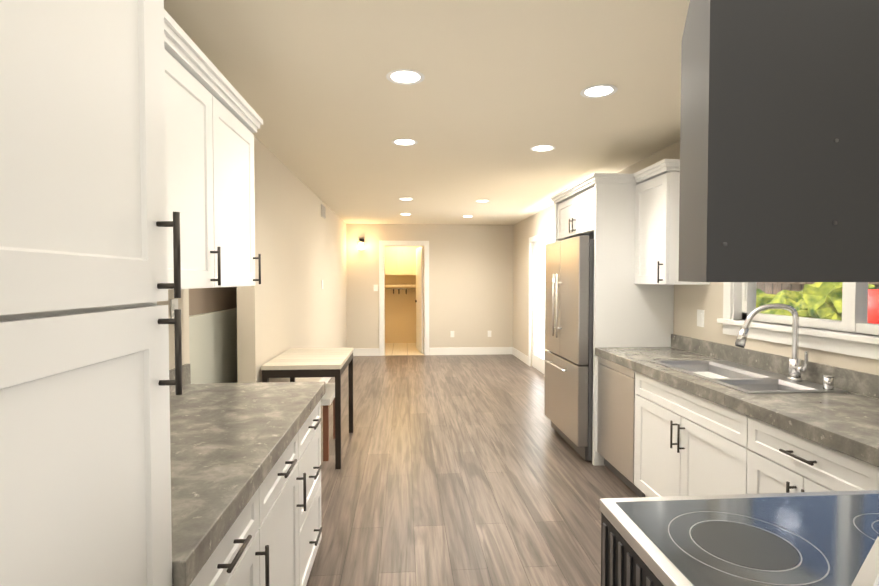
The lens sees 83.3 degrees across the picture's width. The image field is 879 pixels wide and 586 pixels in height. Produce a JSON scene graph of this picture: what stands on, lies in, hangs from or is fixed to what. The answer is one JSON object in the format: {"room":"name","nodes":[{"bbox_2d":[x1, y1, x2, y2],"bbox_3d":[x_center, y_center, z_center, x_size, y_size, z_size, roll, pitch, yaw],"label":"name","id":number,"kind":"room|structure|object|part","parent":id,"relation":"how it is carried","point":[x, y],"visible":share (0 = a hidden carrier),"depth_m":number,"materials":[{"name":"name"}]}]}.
{"room":"kitchen","nodes":[
{"label":"kitchen","id":0,"kind":"room"},
{"bbox_2d":[189,308,237,383],"bbox_3d":[-1.638,0.760,3.083,0.060,1.200,3.200,0,2,-4],"label":"wall","id":1,"kind":"structure","parent":0,"point":[213,346],"depth_m":3.62,"materials":[{"name":"grey paint"}]},
{"bbox_2d":[157,136,346,382],"bbox_3d":[-1.450,0.085,4.031,0.130,2.500,10.900,0,2,-4],"label":"wall","id":2,"kind":"structure","parent":0,"point":[287,303],"depth_m":4.57,"materials":[{"name":"paint"}]},
{"bbox_2d":[171,299,177,318],"bbox_3d":[-1.264,0.087,2.359,0.006,0.115,0.070,0,2,-4],"label":"outlet","id":3,"kind":"object","parent":2,"relation":"attached to","point":[173,301],"visible":0.58,"depth_m":2.34,"materials":[{"name":"white plastic"}]},
{"bbox_2d":[169,364,190,391],"bbox_3d":[-1.208,0.427,1.681,0.020,0.100,1.624,0,2,-4],"label":"backsplash","id":4,"kind":"structure","parent":2,"relation":"attached to","point":[186,372],"depth_m":2.41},
{"bbox_2d":[164,29,219,289],"bbox_3d":[-1.044,-0.410,1.664,0.348,0.794,0.537,0,2,-4],"label":"upper cabinet","id":5,"kind":"object","parent":2,"relation":"attached to","point":[214,121],"depth_m":1.76,"materials":[{"name":"white wood"}]},
{"bbox_3d":[-0.880,-0.392,1.676,0.020,0.752,0.531,0,2,-4],"label":"door","id":6,"kind":"part","parent":5,"relation":"part of","materials":[{"name":"white wood"}]},
{"bbox_2d":[216,85,259,286],"bbox_3d":[-1.081,-0.424,2.199,0.348,0.794,0.537,0,2,-4],"label":"upper cabinet","id":7,"kind":"object","parent":2,"relation":"attached to","point":[237,194],"depth_m":2.22,"materials":[{"name":"white wood"}]},
{"bbox_3d":[-1.038,-0.794,1.660,0.360,0.024,1.624,0,2,-4],"label":"crown","id":8,"kind":"part","parent":7,"relation":"part of","materials":[{"name":"white wood"}]},
{"bbox_3d":[-1.032,-0.818,1.665,0.371,0.024,1.635,0,2,-4],"label":"crown","id":9,"kind":"part","parent":7,"relation":"part of","materials":[{"name":"white wood"}]},
{"bbox_3d":[-1.027,-0.841,1.671,0.383,0.023,1.647,0,2,-4],"label":"crown","id":10,"kind":"part","parent":7,"relation":"part of","materials":[{"name":"white wood"}]},
{"bbox_3d":[-0.917,-0.406,2.212,0.020,0.752,0.531,0,2,-4],"label":"door","id":11,"kind":"part","parent":7,"relation":"part of","materials":[{"name":"white wood"}]},
{"bbox_2d":[321,204,325,218],"bbox_3d":[-1.566,-1.095,6.659,0.012,0.160,0.320,0,2,-4],"label":"air vent","id":12,"kind":"object","parent":2,"relation":"in","point":[322,212],"visible":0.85,"depth_m":6.64,"materials":[{"name":"grey metal"}]},
{"bbox_2d":[319,377,330,382],"bbox_3d":[-1.550,1.199,6.523,0.015,0.140,5.685,0,2,-4],"label":"baseboard","id":13,"kind":"structure","parent":2,"relation":"attached to","point":[325,379],"depth_m":6.77,"materials":[{"name":"white wood"}]},
{"bbox_2d":[384,246,420,274],"bbox_3d":[-0.891,-0.738,11.097,0.920,0.670,0.338,0,2,-4],"label":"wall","id":14,"kind":"structure","parent":0,"point":[400,260],"depth_m":10.93,"materials":[{"name":"beige paint"}]},
{"bbox_3d":[-1.110,-0.733,10.923,0.453,0.660,0.020,0,2,-4],"label":"door","id":15,"kind":"part","parent":14,"relation":"part of","materials":[{"name":"beige"}]},
{"bbox_3d":[-0.648,-0.734,10.955,0.453,0.660,0.020,0,2,-4],"label":"door","id":16,"kind":"part","parent":14,"relation":"part of","materials":[{"name":"beige paint"}]},
{"bbox_2d":[385,246,423,342],"bbox_3d":[-0.896,-0.059,11.337,2.000,2.400,0.100,0,2,-4],"label":"wall","id":17,"kind":"structure","parent":0,"point":[400,317],"depth_m":11.30,"materials":[{"name":"beige paint"}]},
{"bbox_2d":[385,285,423,293],"bbox_3d":[-0.905,-0.083,11.104,1.550,0.200,0.358,0,2,-4],"label":"shelf","id":18,"kind":"object","parent":17,"relation":"attached to","point":[400,286],"visible":0.6,"depth_m":10.94,"materials":[{"name":"beige wood"}]},
{"bbox_3d":[-0.898,-0.090,11.005,1.550,0.024,0.024,0,2,-4],"label":"rod","id":19,"kind":"part","parent":18,"relation":"part of","materials":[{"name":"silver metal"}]},
{"bbox_2d":[164,0,689,224],"bbox_3d":[0.210,-1.216,4.048,3.590,0.100,11.030,0,2,-4],"label":"ceiling","id":20,"kind":"structure","parent":0,"point":[486,104],"depth_m":2.79,"materials":[{"name":"paint"}]},
{"bbox_2d":[392,139,417,145],"bbox_3d":[-0.268,-1.157,3.790,0.200,0.004,0.200,0,2,-4],"label":"recessed light","id":21,"kind":"object","parent":20,"relation":"in","point":[405,142],"visible":1,"depth_m":3.80,"materials":[{"name":"white plastic"}]},
{"bbox_2d":[386,69,424,84],"bbox_3d":[-0.177,-1.125,2.574,0.200,0.004,0.200,0,2,-4],"label":"recessed light","id":22,"kind":"object","parent":20,"relation":"in","point":[406,76],"visible":1,"depth_m":2.57,"materials":[{"name":"white"}]},
{"bbox_2d":[530,145,554,151],"bbox_3d":[0.828,-1.162,3.967,0.200,0.004,0.200,0,2,-4],"label":"recessed light","id":23,"kind":"object","parent":20,"relation":"in","point":[541,148],"visible":1,"depth_m":3.97,"materials":[{"name":"white"}]},
{"bbox_2d":[580,85,617,97],"bbox_3d":[0.892,-1.130,2.769,0.200,0.004,0.200,0,2,-4],"label":"recessed light","id":24,"kind":"object","parent":20,"relation":"in","point":[598,91],"visible":1,"depth_m":2.77,"materials":[{"name":"white"}]},
{"bbox_2d":[678,0,878,281],"bbox_3d":[0.892,-0.554,1.029,0.976,1.061,0.462,0,2,-4],"label":"range hood","id":25,"kind":"object","parent":20,"relation":"hanging from","point":[779,152],"visible":1,"depth_m":0.79,"materials":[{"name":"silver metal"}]},
{"bbox_2d":[346,224,512,348],"bbox_3d":[-0.172,-0.061,9.517,3.450,2.500,0.130,0,2,-4],"label":"wall","id":26,"kind":"structure","parent":0,"point":[470,285],"depth_m":9.48,"materials":[{"name":"paint"}]},
{"bbox_2d":[359,239,363,250],"bbox_3d":[-1.464,-0.907,9.263,0.100,0.235,0.150,0,2,-4],"label":"lamp","id":27,"kind":"object","parent":26,"relation":"attached to","point":[361,244],"visible":1,"depth_m":9.21,"materials":[{"name":"white metal"}]},
{"bbox_3d":[-1.462,-0.874,9.239,0.090,0.140,0.090,0,2,-4],"label":"glass","id":28,"kind":"part","parent":27,"relation":"part of","materials":[{"name":"beige glass"}]},
{"bbox_2d":[353,348,378,355],"bbox_3d":[-1.454,1.123,9.386,0.610,0.140,0.015,0,2,-4],"label":"baseboard","id":29,"kind":"structure","parent":26,"relation":"attached to","point":[365,351],"depth_m":9.38,"materials":[{"name":"white wood"}]},
{"bbox_2d":[379,241,428,355],"bbox_3d":[-0.675,0.098,9.477,0.950,2.185,0.148,0,2,-4],"label":"door frame","id":30,"kind":"structure","parent":26,"relation":"attached to","point":[381,298],"depth_m":9.40,"materials":[{"name":"white wood"}]},
{"bbox_2d":[415,247,422,353],"bbox_3d":[-0.409,0.130,9.952,0.143,2.075,0.749,0,2,-4],"label":"door leaf","id":31,"kind":"structure","parent":26,"relation":"in","point":[419,299],"depth_m":9.85,"materials":[{"name":"white wood"}]},
{"bbox_2d":[429,347,511,354],"bbox_3d":[0.616,1.119,9.531,1.620,0.140,0.015,0,2,-4],"label":"baseboard","id":32,"kind":"structure","parent":26,"relation":"attached to","point":[472,351],"depth_m":9.52,"materials":[{"name":"white wood"}]},
{"bbox_2d":[306,343,638,585],"bbox_3d":[-0.450,1.340,4.947,4.790,0.062,12.780,0,2,-4],"label":"floor","id":33,"kind":"structure","parent":0,"point":[466,470],"depth_m":3.48,"materials":[{"name":"wood"}]},
{"bbox_2d":[0,0,181,585],"bbox_3d":[-0.786,0.302,0.571,0.705,2.250,0.633,0,2,-4],"label":"pantry cabinet","id":34,"kind":"object","parent":33,"relation":"on","point":[85,459],"visible":1,"depth_m":0.68,"materials":[{"name":"white wood"}]},
{"bbox_3d":[-0.483,-0.359,0.593,0.020,0.761,0.594,0,2,-4],"label":"door","id":35,"kind":"part","parent":34,"relation":"part of","materials":[{"name":"white wood"}]},
{"bbox_3d":[-0.483,0.670,0.620,0.020,1.281,0.594,0,2,-4],"label":"door","id":36,"kind":"part","parent":34,"relation":"part of","materials":[{"name":"white wood"}]},
{"bbox_2d":[189,287,236,315],"bbox_3d":[-2.142,0.386,3.038,0.946,1.950,3.196,0,2,-4],"label":"wall","id":37,"kind":"structure","parent":33,"relation":"on","point":[204,300],"depth_m":3.72,"materials":[{"name":"brown paint"}]},
{"bbox_2d":[172,484,264,585],"bbox_3d":[-0.846,0.981,1.176,0.668,0.860,0.537,0,2,-4],"label":"base cabinet","id":38,"kind":"object","parent":33,"relation":"on","point":[240,561],"depth_m":1.32,"materials":[{"name":"white wood"}]},
{"bbox_3d":[-0.523,0.627,1.189,0.020,0.143,0.531,0,2,-4],"label":"drawer","id":39,"kind":"part","parent":38,"relation":"part of","materials":[{"name":"white wood"}]},
{"bbox_3d":[-0.523,1.000,1.199,0.020,0.590,0.531,0,2,-4],"label":"door","id":40,"kind":"part","parent":38,"relation":"part of","materials":[{"name":"white wood"}]},
{"bbox_2d":[265,432,304,585],"bbox_3d":[-0.884,0.967,1.712,0.668,0.860,0.538,0,2,-4],"label":"base cabinet","id":41,"kind":"object","parent":33,"relation":"on","point":[285,486],"depth_m":1.81,"materials":[{"name":"white wood"}]},
{"bbox_2d":[170,382,324,585],"bbox_3d":[-0.873,0.506,1.706,0.690,0.059,1.624,0,2,-4],"label":"countertop","id":42,"kind":"structure","parent":41,"relation":"on","point":[226,440],"depth_m":1.53,"materials":[{"name":"grey stone"}]},
{"bbox_3d":[-0.560,0.613,1.725,0.020,0.143,0.531,0,2,-4],"label":"drawer","id":43,"kind":"part","parent":41,"relation":"part of","materials":[{"name":"white wood"}]},
{"bbox_3d":[-0.560,0.986,1.735,0.020,0.590,0.531,0,2,-4],"label":"door","id":44,"kind":"part","parent":41,"relation":"part of","materials":[{"name":"white wood"}]},
{"bbox_2d":[261,348,353,468],"bbox_3d":[-1.075,0.930,4.205,0.590,0.800,0.950,0,2,-4],"label":"dining table","id":45,"kind":"object","parent":33,"relation":"on","point":[292,364],"visible":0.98,"depth_m":3.77,"materials":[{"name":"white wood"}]},
{"bbox_2d":[301,396,322,585],"bbox_3d":[-0.922,0.952,2.248,0.668,0.860,0.537,0,2,-4],"label":"base cabinet","id":46,"kind":"object","parent":33,"relation":"on","point":[311,465],"depth_m":2.29,"materials":[{"name":"white wood"}]},
{"bbox_3d":[-0.598,0.822,2.267,0.020,0.290,0.531,0,2,-4],"label":"drawer","id":47,"kind":"part","parent":46,"relation":"part of","materials":[{"name":"white wood"}]},
{"bbox_3d":[-0.598,0.598,2.261,0.020,0.143,0.531,0,2,-4],"label":"drawer","id":48,"kind":"part","parent":46,"relation":"part of","materials":[{"name":"white wood"}]},
{"bbox_3d":[-0.598,1.120,2.275,0.020,0.293,0.531,0,2,-4],"label":"drawer","id":49,"kind":"part","parent":46,"relation":"part of","materials":[{"name":"white wood"}]},
{"bbox_2d":[321,383,334,460],"bbox_3d":[-1.075,1.080,4.214,0.380,0.500,0.640,0,2,-4],"label":"seat","id":50,"kind":"object","parent":33,"relation":"on","point":[327,398],"visible":0.25,"depth_m":3.93,"materials":[{"name":"white"}]},
{"bbox_2d":[544,236,593,460],"bbox_3d":[1.379,0.434,4.346,0.763,1.785,0.932,0,2,-4],"label":"fridge","id":51,"kind":"object","parent":33,"relation":"on","point":[569,290],"visible":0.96,"depth_m":4.04,"materials":[{"name":"silver metal"}]},
{"bbox_3d":[1.076,0.041,4.549,0.083,1.010,0.463,0,2,-4],"label":"door","id":52,"kind":"part","parent":51,"relation":"part of","materials":[{"name":"metal"}]},
{"bbox_2d":[544,350,587,446],"bbox_3d":[1.093,0.879,4.337,0.083,0.635,0.932,0,2,-4],"label":"freezer","id":53,"kind":"object","parent":51,"relation":"in","point":[566,394],"depth_m":4.10,"materials":[{"name":"metal"}]},
{"bbox_3d":[1.109,0.053,4.081,0.083,1.010,0.463,0,2,-4],"label":"door","id":54,"kind":"part","parent":51,"relation":"part of","materials":[{"name":"metal"}]},
{"bbox_2d":[551,173,673,465],"bbox_3d":[1.458,0.202,4.344,0.661,2.250,1.100,0,2,-4],"label":"tall cabinet","id":55,"kind":"object","parent":33,"relation":"on","point":[599,208],"visible":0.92,"depth_m":3.82,"materials":[{"name":"white wood"}]},
{"bbox_3d":[1.440,0.223,4.842,0.626,2.180,0.035,0,2,-4],"label":"panel","id":56,"kind":"part","parent":55,"relation":"part of","materials":[{"name":"white wood"}]},
{"bbox_3d":[1.168,-0.679,4.541,0.020,0.330,0.472,0,2,-4],"label":"door","id":57,"kind":"part","parent":55,"relation":"part of","materials":[{"name":"white wood"}]},
{"bbox_3d":[1.202,-0.666,4.064,0.020,0.330,0.475,0,2,-4],"label":"door","id":58,"kind":"part","parent":55,"relation":"part of","materials":[{"name":"white wood"}]},
{"bbox_3d":[1.458,-0.911,4.314,0.661,0.023,1.100,0,2,-4],"label":"crown","id":59,"kind":"part","parent":55,"relation":"part of","materials":[{"name":"white wood"}]},
{"bbox_3d":[1.464,-0.888,4.315,0.649,0.024,1.077,0,2,-4],"label":"crown","id":60,"kind":"part","parent":55,"relation":"part of","materials":[{"name":"white wood"}]},
{"bbox_3d":[1.469,-0.865,4.316,0.638,0.024,1.053,0,2,-4],"label":"crown","id":61,"kind":"part","parent":55,"relation":"part of","materials":[{"name":"white wood"}]},
{"bbox_3d":[1.510,0.250,3.850,0.626,2.180,0.035,0,2,-4],"label":"panel","id":62,"kind":"part","parent":55,"relation":"part of","materials":[{"name":"white wood"}]},
{"bbox_2d":[596,355,634,491],"bbox_3d":[1.542,0.918,3.525,0.612,0.860,0.648,0,2,-4],"label":"dishwasher","id":63,"kind":"object","parent":33,"relation":"on","point":[615,384],"depth_m":3.46,"materials":[{"name":"silver metal"}]},
{"bbox_2d":[635,371,742,496],"bbox_3d":[1.602,0.940,2.699,0.608,0.860,1.050,0,2,-4],"label":"base cabinet","id":64,"kind":"object","parent":33,"relation":"on","point":[738,419],"depth_m":2.64,"materials":[{"name":"white wood"}]},
{"bbox_2d":[595,347,878,466],"bbox_3d":[1.590,0.483,2.555,0.607,0.059,2.568,0,2,-4],"label":"countertop","id":65,"kind":"structure","parent":64,"relation":"on","point":[845,422],"depth_m":2.09,"materials":[{"name":"grey stone"}]},
{"bbox_2d":[651,359,846,394],"bbox_3d":[1.620,0.553,2.730,0.484,0.220,0.904,0,2,-4],"label":"sink","id":66,"kind":"object","parent":65,"relation":"in","point":[753,380],"depth_m":2.70,"materials":[{"name":"silver metal"}]},
{"bbox_2d":[731,303,838,390],"bbox_3d":[1.711,0.253,2.470,0.277,0.394,0.344,0,2,-4],"label":"faucet","id":67,"kind":"object","parent":65,"relation":"on","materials":[{"name":"silver metal"}]},
{"bbox_2d":[600,490,878,585],"bbox_3d":[0.788,0.852,0.874,0.765,1.134,0.694,0,2,-4],"label":"range","id":68,"kind":"object","parent":33,"relation":"on","point":[828,538],"visible":1,"depth_m":1.01,"materials":[{"name":"black glass"}]},
{"bbox_2d":[739,415,874,493],"bbox_3d":[1.660,0.962,1.871,0.608,0.860,0.610,0,2,-4],"label":"base cabinet","id":69,"kind":"object","parent":33,"relation":"on","point":[774,461],"depth_m":1.89,"materials":[{"name":"white wood"}]},
{"bbox_3d":[1.355,0.979,2.003,0.020,0.590,0.299,0,2,-4],"label":"door","id":70,"kind":"part","parent":69,"relation":"part of","materials":[{"name":"white wood"}]},
{"bbox_3d":[1.366,0.610,1.841,0.020,0.143,0.604,0,2,-4],"label":"drawer","id":71,"kind":"part","parent":69,"relation":"part of","materials":[{"name":"white wood"}]},
{"bbox_3d":[1.377,0.987,1.700,0.020,0.590,0.300,0,2,-4],"label":"door","id":72,"kind":"part","parent":69,"relation":"part of","materials":[{"name":"white wood"}]},
{"bbox_2d":[875,467,878,489],"bbox_3d":[1.691,0.974,1.427,0.608,0.860,0.280,0,2,-4],"label":"base cabinet","id":73,"kind":"object","parent":33,"relation":"on","point":[876,468],"depth_m":1.56,"materials":[{"name":"white wood"}]},
{"bbox_2d":[513,141,878,398],"bbox_3d":[1.763,0.042,5.660,0.130,2.500,8.100,0,2,-4],"label":"wall","id":74,"kind":"structure","parent":0,"point":[690,301],"depth_m":3.73,"materials":[{"name":"paint"}]},
{"bbox_2d":[512,347,527,364],"bbox_3d":[1.461,1.134,8.959,0.015,0.140,1.245,0,2,-4],"label":"baseboard","id":75,"kind":"structure","parent":74,"relation":"attached to","point":[518,354],"depth_m":8.90,"materials":[{"name":"white wood"}]},
{"bbox_2d":[528,232,547,376],"bbox_3d":[1.580,0.162,7.791,0.098,2.145,1.040,0,2,-4],"label":"door frame","id":76,"kind":"structure","parent":74,"relation":"attached to","point":[538,297],"depth_m":7.94,"materials":[{"name":"white wood"}]},
{"bbox_3d":[1.577,0.195,8.178,0.050,2.060,0.100,0,2,-4],"label":"frame","id":77,"kind":"part","parent":76,"relation":"part of","materials":[{"name":"white wood"}]},
{"bbox_3d":[1.604,-0.765,7.768,0.050,0.120,0.670,0,2,-4],"label":"frame","id":78,"kind":"part","parent":76,"relation":"part of","materials":[{"name":"white wood"}]},
{"bbox_3d":[1.604,0.155,7.793,0.010,1.720,0.670,0,2,-4],"label":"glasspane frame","id":79,"kind":"part","parent":76,"relation":"part of","materials":[{"name":"white"}]},
{"bbox_2d":[633,159,709,284],"bbox_3d":[1.664,-0.483,3.575,0.355,0.840,0.493,0,2,-4],"label":"upper cabinet","id":80,"kind":"object","parent":74,"relation":"attached to","point":[657,193],"visible":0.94,"depth_m":3.46,"materials":[{"name":"white wood"}]},
{"bbox_3d":[1.532,-0.443,3.584,0.020,0.752,0.455,0,2,-4],"label":"door","id":81,"kind":"part","parent":80,"relation":"part of","materials":[{"name":"white wood"}]},
{"bbox_3d":[1.666,-0.891,3.545,0.353,0.023,0.455,0,2,-4],"label":"crown","id":82,"kind":"part","parent":80,"relation":"part of","materials":[{"name":"white wood"}]},
{"bbox_3d":[1.672,-0.868,3.552,0.341,0.024,0.443,0,2,-4],"label":"crown","id":83,"kind":"part","parent":80,"relation":"part of","materials":[{"name":"white wood"}]},
{"bbox_3d":[1.677,-0.845,3.558,0.330,0.024,0.432,0,2,-4],"label":"crown","id":84,"kind":"part","parent":80,"relation":"part of","materials":[{"name":"white wood"}]},
{"bbox_2d":[697,310,703,326],"bbox_3d":[1.847,0.179,3.498,0.006,0.120,0.080,0,2,-4],"label":"outlet","id":85,"kind":"object","parent":74,"relation":"attached to","point":[702,323],"visible":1,"depth_m":3.49,"materials":[{"name":"white plastic"}]},
{"bbox_2d":[698,313,701,322],"bbox_3d":[1.843,0.179,3.498,0.002,0.070,0.034,0,2,-4],"label":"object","id":86,"kind":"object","parent":85,"relation":"attached to","point":[700,318],"depth_m":3.49,"materials":[{"name":"white plastic"}]},
{"bbox_2d":[717,318,744,325],"bbox_3d":[1.772,0.188,2.978,0.290,0.030,0.484,0,2,-4],"label":"window sill","id":87,"kind":"structure","parent":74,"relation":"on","point":[738,322],"depth_m":3.12,"materials":[{"name":"white wood"}]},
{"bbox_2d":[749,321,791,332],"bbox_3d":[1.804,0.196,2.680,0.311,0.030,0.609,0,2,-4],"label":"window sill","id":88,"kind":"structure","parent":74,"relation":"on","point":[782,327],"depth_m":2.78,"materials":[{"name":"white wood"}]},
{"bbox_2d":[671,335,878,398],"bbox_3d":[1.904,0.403,2.575,0.020,0.100,2.568,0,2,-4],"label":"backsplash","id":89,"kind":"structure","parent":74,"relation":"attached to","point":[863,383],"depth_m":2.69,"materials":[{"name":"grey stone"}]},
{"bbox_2d":[723,282,878,359],"bbox_3d":[1.985,-0.232,2.384,0.146,1.040,1.690,0,2,-4],"label":"window","id":90,"kind":"structure","parent":74,"relation":"in","point":[860,349],"depth_m":2.55,"materials":[{"name":"white wood"}]},
{"bbox_3d":[1.863,-0.303,3.186,0.016,0.940,0.070,0,2,-4],"label":"casing","id":91,"kind":"part","parent":90,"relation":"part of","materials":[{"name":"white wood"}]},
{"bbox_3d":[1.961,-0.260,3.124,0.060,0.858,0.045,0,2,-4],"label":"frame","id":92,"kind":"part","parent":90,"relation":"part of","materials":[{"name":"white"}]},
{"bbox_2d":[799,326,878,344],"bbox_3d":[1.832,0.206,2.299,0.313,0.030,0.726,0,2,-4],"label":"window sill","id":93,"kind":"structure","parent":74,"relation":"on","point":[854,337],"depth_m":2.34,"materials":[{"name":"white wood"}]},
{"label":"outside","id":94,"kind":"structure","parent":0,"visible":0},
{"bbox_2d":[756,282,878,323],"bbox_3d":[5.344,0.601,4.372,6.830,2.450,20.000,0,2,-4],"label":"garden","id":95,"kind":"object","parent":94,"point":[805,290],"depth_m":4.32,"materials":[{"name":"green plant"}]},
{"bbox_3d":[4.032,-0.106,4.261,0.060,0.070,20.000,0,2,-4],"label":"fence rail","id":96,"kind":"part","parent":95,"relation":"part of","materials":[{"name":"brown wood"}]},
{"bbox_2d":[867,289,878,323],"bbox_3d":[2.829,0.105,3.259,0.280,0.260,0.280,0,2,-4],"label":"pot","id":97,"kind":"object","parent":95,"relation":"on","point":[873,295],"depth_m":3.15,"materials":[{"name":"red ceramic"}]}
]}

